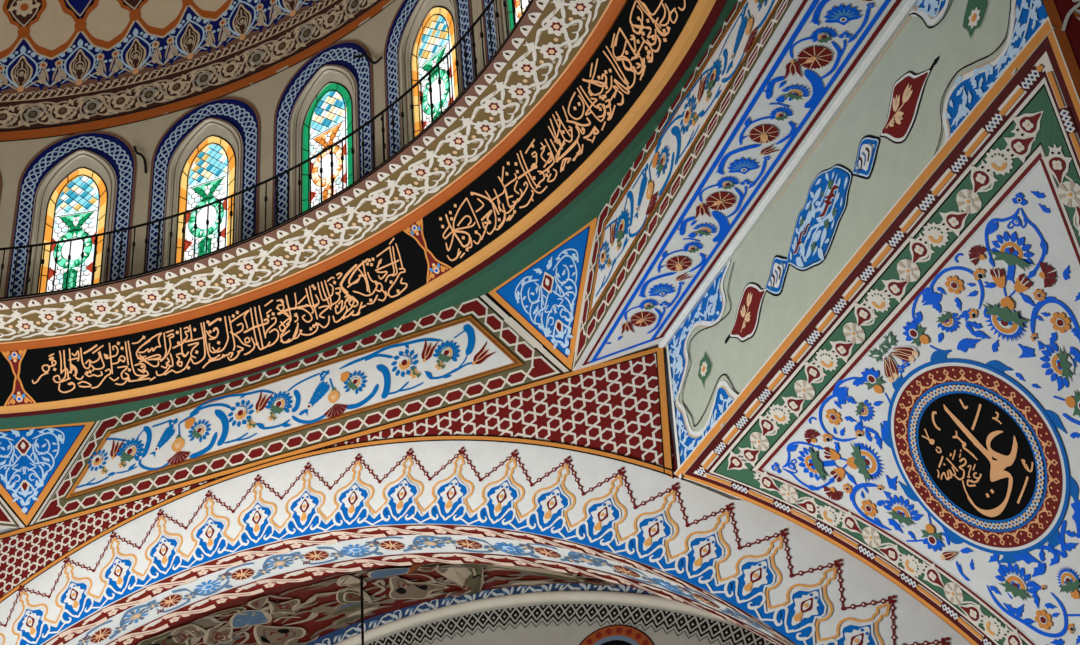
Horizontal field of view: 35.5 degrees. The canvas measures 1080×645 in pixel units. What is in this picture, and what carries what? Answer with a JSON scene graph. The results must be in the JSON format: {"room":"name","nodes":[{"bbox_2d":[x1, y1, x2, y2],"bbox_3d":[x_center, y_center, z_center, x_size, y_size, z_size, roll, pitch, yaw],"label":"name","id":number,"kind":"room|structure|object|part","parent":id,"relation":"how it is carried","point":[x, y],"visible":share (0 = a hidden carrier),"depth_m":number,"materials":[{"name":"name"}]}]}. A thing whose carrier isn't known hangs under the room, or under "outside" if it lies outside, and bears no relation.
{"room":"mosque","nodes":[
{"label":"mosque","id":0,"kind":"room"},
{"bbox_2d":[0,0,394,141],"bbox_3d":[-5.109,-6.964,12.314,11.242,5.577,11.242,-18,-37,18],"label":"ceiling","id":1,"kind":"structure","parent":0,"point":[68,67],"depth_m":15.34,"materials":[{"name":"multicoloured paint"}]},
{"bbox_2d":[0,0,485,296],"bbox_3d":[-4.823,-3.927,10.205,11.586,2.018,11.587,-18,-37,18],"label":"wall","id":2,"kind":"structure","parent":0,"point":[264,95],"depth_m":14.51,"materials":[{"name":"paint"}]},
{"bbox_2d":[0,172,1,200],"bbox_3d":[-5.240,-0.800,14.565,1.082,1.952,0.087,-1,-35,-6],"label":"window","id":3,"kind":"structure","parent":2,"relation":"in","point":[0,172],"depth_m":14.85,"materials":[{"name":"blue paint"}]},
{"bbox_2d":[133,145,146,172],"bbox_3d":[-3.502,-1.429,14.763,0.151,0.344,0.022,-12,-35,10],"label":"cable","id":4,"kind":"object","parent":2,"relation":"attached to","point":[134,146],"visible":1,"depth_m":14.75,"materials":[{"name":"black metal"}]},
{"bbox_2d":[143,97,259,271],"bbox_3d":[-2.848,-1.156,14.373,1.082,1.952,0.087,-16,-36,15],"label":"window","id":5,"kind":"structure","parent":2,"relation":"in","point":[214,175],"depth_m":14.44,"materials":[{"name":"multicoloured glass"}]},
{"bbox_3d":[-2.840,-1.066,14.311,0.743,1.732,0.087,-16,-36,15],"label":"stone frame","id":6,"kind":"part","parent":5,"relation":"part of","materials":[{"name":"paint"}]},
{"bbox_3d":[-2.819,-0.962,14.275,0.399,1.436,0.018,-16,-36,15],"label":"stained glass","id":7,"kind":"part","parent":5,"relation":"part of","materials":[{"name":"multicoloured glass"}]},
{"bbox_2d":[0,0,530,298],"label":"railing","id":8,"kind":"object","parent":2,"relation":"in","point":[102,202],"depth_m":14.45,"materials":[{"name":"black metal"}]},
{"bbox_3d":[-4.253,-0.426,14.021,0.017,0.533,0.016,-18,-37,18],"label":"post","id":9,"kind":"part","parent":8,"relation":"part of","materials":[{"name":"black metal"}]},
{"bbox_3d":[-4.015,-0.811,14.520,0.743,1.732,0.087,-8,-35,5],"label":"stone frame","id":10,"kind":"part","parent":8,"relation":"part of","materials":[{"name":"paint"}]},
{"bbox_3d":[-4.002,-0.705,14.486,0.399,1.436,0.018,-8,-35,5],"label":"stained glass","id":11,"kind":"part","parent":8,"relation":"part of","materials":[{"name":"multicoloured glass"}]},
{"bbox_3d":[-3.690,-0.512,13.972,0.017,0.533,0.016,-18,-37,18],"label":"post","id":12,"kind":"part","parent":8,"relation":"part of","materials":[{"name":"black metal"}]},
{"bbox_3d":[-3.141,-0.632,13.873,0.017,0.533,0.016,-18,-37,18],"label":"post","id":13,"kind":"part","parent":8,"relation":"part of","materials":[{"name":"black metal"}]},
{"bbox_3d":[-2.612,-0.786,13.723,0.017,0.533,0.016,-18,-37,18],"label":"post","id":14,"kind":"part","parent":8,"relation":"part of","materials":[{"name":"black metal"}]},
{"bbox_3d":[-2.854,-1.344,12.893,8.192,0.540,2.034,-20,-37,20],"label":"railing","id":15,"kind":"part","parent":8,"relation":"part of","materials":[{"name":"black metal"}]},
{"bbox_3d":[-2.109,-0.970,13.525,0.017,0.533,0.016,-18,-37,18],"label":"post","id":16,"kind":"part","parent":8,"relation":"part of","materials":[{"name":"black metal"}]},
{"bbox_3d":[-1.639,-1.183,13.281,0.017,0.533,0.016,-18,-37,18],"label":"post","id":17,"kind":"part","parent":8,"relation":"part of","materials":[{"name":"black metal"}]},
{"bbox_3d":[-1.207,-1.423,12.995,0.017,0.533,0.016,-18,-37,18],"label":"post","id":18,"kind":"part","parent":8,"relation":"part of","materials":[{"name":"black metal"}]},
{"bbox_3d":[-0.819,-1.685,12.668,0.017,0.533,0.016,-18,-37,18],"label":"post","id":19,"kind":"part","parent":8,"relation":"part of","materials":[{"name":"black metal"}]},
{"bbox_3d":[-0.479,-1.968,12.307,0.017,0.533,0.016,-18,-37,18],"label":"post","id":20,"kind":"part","parent":8,"relation":"part of","materials":[{"name":"black metal"}]},
{"bbox_3d":[-0.192,-2.267,11.914,0.017,0.533,0.016,-18,-37,18],"label":"post","id":21,"kind":"part","parent":8,"relation":"part of","materials":[{"name":"black metal"}]},
{"bbox_2d":[0,0,626,351],"bbox_3d":[-3.411,-1.452,12.063,11.894,0.141,5.555,-18,-37,18],"label":"crown molding","id":22,"kind":"structure","parent":2,"relation":"attached to","point":[552,42],"depth_m":13.19,"materials":[{"name":"paint"}]},
{"bbox_2d":[272,40,374,226],"bbox_3d":[-1.774,-1.552,13.948,1.082,1.952,0.087,-25,-39,25],"label":"window","id":23,"kind":"structure","parent":2,"relation":"in","point":[337,114],"depth_m":14.04,"materials":[{"name":"multicoloured glass"}]},
{"bbox_3d":[-1.766,-1.462,13.886,0.743,1.732,0.087,-25,-39,26],"label":"stone frame","id":24,"kind":"part","parent":23,"relation":"part of","materials":[{"name":"paint"}]},
{"bbox_3d":[-1.739,-1.359,13.847,0.399,1.436,0.018,-25,-39,26],"label":"stained glass","id":25,"kind":"part","parent":23,"relation":"part of","materials":[{"name":"multicoloured glass"}]},
{"bbox_2d":[0,0,726,417],"bbox_3d":[-3.343,-1.212,12.033,12.282,0.413,5.701,-18,-37,18],"label":"molding","id":26,"kind":"structure","parent":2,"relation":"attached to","point":[705,13],"depth_m":13.05,"materials":[{"name":"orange paint"}]},
{"bbox_2d":[0,352,14,405],"bbox_3d":[-6.306,0.375,13.898,3.801,0.376,0.574,6,-36,-16],"label":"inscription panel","id":27,"kind":"object","parent":26,"relation":"attached to","point":[7,377],"visible":1,"depth_m":14.27,"materials":[{"name":"black paint"}]},
{"bbox_2d":[2,350,35,405],"bbox_3d":[-4.427,0.460,14.269,0.274,0.381,0.301,-5,-35,0],"label":"ornament","id":28,"kind":"object","parent":26,"relation":"attached to","point":[19,396],"visible":1,"depth_m":14.27,"materials":[{"name":"red paint"}]},
{"bbox_2d":[19,231,427,402],"bbox_3d":[-2.595,0.033,13.905,3.801,0.376,0.574,-16,-36,15],"label":"calligraphy panel","id":29,"kind":"object","parent":26,"relation":"attached to","point":[345,293],"visible":1,"depth_m":14.02,"materials":[{"name":"black paint"}]},
{"bbox_2d":[0,0,737,429],"bbox_3d":[-3.147,-0.939,12.361,14.065,0.269,6.568,-18,-37,18],"label":"decorative band","id":30,"kind":"object","parent":26,"relation":"attached to","point":[588,204],"visible":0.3,"depth_m":13.25,"materials":[{"name":"paint"}]},
{"bbox_2d":[571,0,792,370],"bbox_3d":[1.239,-1.567,11.194,0.336,0.949,5.729,7,-36,-17],"label":"floral panel","id":31,"kind":"object","parent":30,"relation":"attached to","point":[627,223],"visible":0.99,"depth_m":11.71,"materials":[{"name":"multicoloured paint"}]},
{"bbox_2d":[403,218,451,282],"bbox_3d":[-0.899,-0.576,13.251,0.274,0.381,0.301,-29,-41,30],"label":"ornament","id":32,"kind":"object","parent":26,"relation":"attached to","point":[436,268],"visible":1,"depth_m":13.25,"materials":[{"name":"red paint"}]},
{"bbox_2d":[422,0,697,267],"bbox_3d":[0.209,-1.538,12.019,0.574,0.376,3.801,15,-39,-27],"label":"calligraphy panel","id":33,"kind":"object","parent":26,"relation":"attached to","point":[644,32],"visible":1,"depth_m":12.26,"materials":[{"name":"black paint"}]},
{"bbox_2d":[353,54,382,63],"bbox_3d":[-1.428,-2.199,13.980,0.326,0.259,0.024,-29,-41,30],"label":"cable","id":34,"kind":"object","parent":2,"relation":"attached to","point":[362,55],"visible":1,"depth_m":13.96,"materials":[{"name":"black metal"}]},
{"bbox_2d":[384,0,474,158],"bbox_3d":[-0.857,-2.067,13.329,0.087,1.952,1.082,25,-45,-36],"label":"window","id":35,"kind":"structure","parent":2,"relation":"in","point":[409,27],"depth_m":13.42,"materials":[{"name":"multicoloured glass"}]},
{"bbox_3d":[-0.848,-1.978,13.266,0.087,1.732,0.743,25,-45,-36],"label":"stone frame","id":36,"kind":"part","parent":35,"relation":"part of","materials":[{"name":"paint"}]},
{"bbox_3d":[-0.816,-1.878,13.224,0.018,1.436,0.399,25,-45,-36],"label":"stained glass","id":37,"kind":"part","parent":35,"relation":"part of","materials":[{"name":"multicoloured glass"}]},
{"bbox_2d":[481,0,527,63],"bbox_3d":[-0.144,-2.677,12.547,0.087,1.952,1.082,14,-39,-26],"label":"window","id":38,"kind":"structure","parent":2,"relation":"in","point":[492,9],"depth_m":12.60,"materials":[{"name":"multicoloured glass"}]},
{"bbox_3d":[-0.135,-2.587,12.485,0.087,1.732,0.743,14,-39,-26],"label":"stone frame","id":39,"kind":"part","parent":38,"relation":"part of","materials":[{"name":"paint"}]},
{"bbox_3d":[-0.099,-2.491,12.438,0.018,1.436,0.399,14,-39,-26],"label":"stained glass","id":40,"kind":"part","parent":38,"relation":"part of","materials":[{"name":"multicoloured glass"}]},
{"bbox_2d":[0,344,740,611],"bbox_3d":[-2.313,3.490,12.335,10.734,6.840,0.064,-16,-36,16],"label":"wall","id":41,"kind":"structure","parent":0,"point":[664,393],"depth_m":13.31,"materials":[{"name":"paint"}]},
{"bbox_2d":[0,495,25,528],"bbox_3d":[-6.864,1.088,13.943,5.136,0.929,0.191,8,-37,-19],"label":"floral panel","id":42,"kind":"object","parent":41,"relation":"attached to","point":[8,519],"visible":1,"depth_m":14.46,"materials":[{"name":"beige paint"}]},
{"bbox_2d":[0,421,96,525],"bbox_3d":[-4.503,1.359,14.663,1.342,0.950,0.301,-5,-35,-1],"label":"panel","id":43,"kind":"object","parent":41,"relation":"attached to","point":[32,459],"visible":1,"depth_m":14.67,"materials":[{"name":"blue paint"}]},
{"bbox_2d":[0,478,216,596],"bbox_3d":[-4.628,3.115,13.670,5.254,2.996,0.004,-16,-36,16],"label":"lattice panel","id":44,"kind":"object","parent":41,"relation":"attached to","point":[23,555],"visible":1,"depth_m":14.21,"materials":[{"name":"red paint"}]},
{"bbox_2d":[27,294,570,525],"bbox_3d":[-2.109,0.698,14.034,5.040,0.931,0.215,-17,-36,16],"label":"floral panel","id":45,"kind":"object","parent":41,"relation":"attached to","point":[473,348],"visible":0.98,"depth_m":13.93,"materials":[{"name":"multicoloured paint"}]},
{"bbox_3d":[-2.131,0.675,13.997,4.300,0.585,0.069,-17,-36,16],"label":"orange frame","id":46,"kind":"part","parent":45,"relation":"part of","materials":[{"name":"paint"}]},
{"bbox_2d":[0,435,970,644],"bbox_3d":[-2.175,4.289,12.102,11.895,7.067,0.664,-16,-36,16],"label":"arch","id":47,"kind":"object","parent":41,"relation":"attached to","point":[616,518],"visible":1,"depth_m":12.98,"materials":[{"name":"white paint"}]},
{"bbox_2d":[322,353,677,477],"bbox_3d":[-0.548,1.121,12.993,3.269,1.123,0.004,-16,-36,16],"label":"lattice panel","id":48,"kind":"object","parent":41,"relation":"attached to","point":[615,408],"visible":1,"depth_m":12.89,"materials":[{"name":"red paint"}]},
{"bbox_2d":[131,563,625,644],"bbox_3d":[-1.509,4.968,13.285,13.400,7.202,2.508,-16,-36,16],"label":"vault","id":49,"kind":"object","parent":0,"point":[297,613],"visible":0.5,"depth_m":15.29,"materials":[{"name":"paint"}]},
{"bbox_2d":[360,575,363,644],"bbox_3d":[-1.335,3.958,12.956,0.019,4.450,0.022,-18,-37,18],"label":"cable","id":50,"kind":"object","parent":49,"relation":"hanging from","point":[361,576],"visible":1,"depth_m":14.02,"materials":[{"name":"black metal"}]},
{"bbox_2d":[305,583,777,644],"bbox_3d":[-0.839,6.202,13.665,13.102,8.704,0.110,-16,-36,16],"label":"wall","id":51,"kind":"structure","parent":0,"point":[547,614],"depth_m":15.55,"materials":[{"name":"grey paint"}]},
{"bbox_2d":[579,624,653,644],"bbox_3d":[0.649,3.100,14.987,0.880,0.880,0.003,-16,-36,16],"label":"medallion","id":52,"kind":"object","parent":51,"relation":"attached to","point":[617,634],"visible":1,"depth_m":15.15,"materials":[{"name":"paint"}]},
{"bbox_2d":[666,0,1054,479],"bbox_3d":[1.861,-0.650,10.798,0.190,1.186,4.744,8,-37,-19],"label":"wall","id":53,"kind":"structure","parent":0,"point":[965,68],"depth_m":10.49,"materials":[{"name":"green paint"}]},
{"bbox_2d":[697,350,711,388],"bbox_3d":[1.185,0.339,12.136,0.009,0.285,0.252,8,-37,-19],"label":"rosette","id":54,"kind":"object","parent":53,"relation":"attached to","point":[705,365],"visible":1,"depth_m":12.14,"materials":[{"name":"green paint"}]},
{"bbox_2d":[725,282,766,343],"bbox_3d":[1.413,-0.046,11.623,0.020,0.428,0.674,8,-37,-19],"label":"pendant","id":55,"kind":"object","parent":53,"relation":"attached to","point":[744,328],"visible":1,"depth_m":11.58,"materials":[{"name":"paint"}]},
{"bbox_2d":[573,0,920,370],"bbox_3d":[1.601,-1.346,10.806,0.824,0.127,6.308,7,-36,-17],"label":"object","id":56,"kind":"structure","parent":53,"relation":"on","point":[818,54],"depth_m":11.09,"materials":[{"name":"white paint"}]},
{"bbox_2d":[487,216,597,369],"bbox_3d":[0.204,-0.102,13.205,0.454,0.966,1.332,26,-45,-37],"label":"panel","id":57,"kind":"object","parent":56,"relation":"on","point":[545,297],"visible":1,"depth_m":13.21,"materials":[{"name":"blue paint"}]},
{"bbox_2d":[765,255,788,295],"bbox_3d":[1.582,-0.317,11.246,0.016,0.314,0.374,8,-37,-19],"label":"cartouche link","id":58,"kind":"object","parent":53,"relation":"attached to","point":[780,265],"visible":1,"depth_m":11.23,"materials":[{"name":"paint"}]},
{"bbox_2d":[787,164,852,270],"bbox_3d":[1.780,-0.654,10.804,0.031,0.636,0.914,8,-37,-19],"label":"cartouche","id":59,"kind":"object","parent":53,"relation":"attached to","point":[817,222],"visible":1,"depth_m":10.77,"materials":[{"name":"paint"}]},
{"bbox_2d":[852,135,879,178],"bbox_3d":[1.996,-1.012,10.334,0.016,0.314,0.352,8,-37,-19],"label":"cartouche link","id":60,"kind":"object","parent":53,"relation":"attached to","point":[868,146],"visible":1,"depth_m":10.32,"materials":[{"name":"paint"}]},
{"bbox_2d":[880,56,938,143],"bbox_3d":[2.176,-1.316,9.945,0.020,0.439,0.694,9,-37,-20],"label":"pendant","id":61,"kind":"object","parent":53,"relation":"attached to","point":[907,91],"visible":1,"depth_m":9.97,"materials":[{"name":"paint"}]},
{"bbox_2d":[962,0,988,38],"bbox_3d":[2.423,-1.736,9.402,0.011,0.278,0.271,9,-37,-19],"label":"rosette","id":62,"kind":"object","parent":53,"relation":"attached to","point":[975,10],"visible":1,"depth_m":9.40,"materials":[{"name":"green paint"}]},
{"bbox_2d":[674,16,1079,644],"bbox_3d":[2.806,1.116,9.923,1.935,3.129,4.806,8,-37,-19],"label":"pendentive","id":63,"kind":"object","parent":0,"point":[981,265],"visible":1,"depth_m":10.15,"materials":[{"name":"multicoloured paint"}]},
{"bbox_2d":[887,359,1069,554],"bbox_3d":[2.632,0.827,10.243,0.726,1.068,1.296,8,-37,-18],"label":"medallion","id":64,"kind":"object","parent":63,"relation":"attached to","point":[975,449],"visible":1,"depth_m":10.22,"materials":[{"name":"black paint"}]},
{"bbox_2d":[1043,0,1079,98],"bbox_3d":[2.639,-2.131,6.390,2.020,3.857,8.733,-20,-37,20],"label":"wall","id":65,"kind":"structure","parent":0,"point":[1064,15],"depth_m":8.65,"materials":[{"name":"red paint"}]}
]}

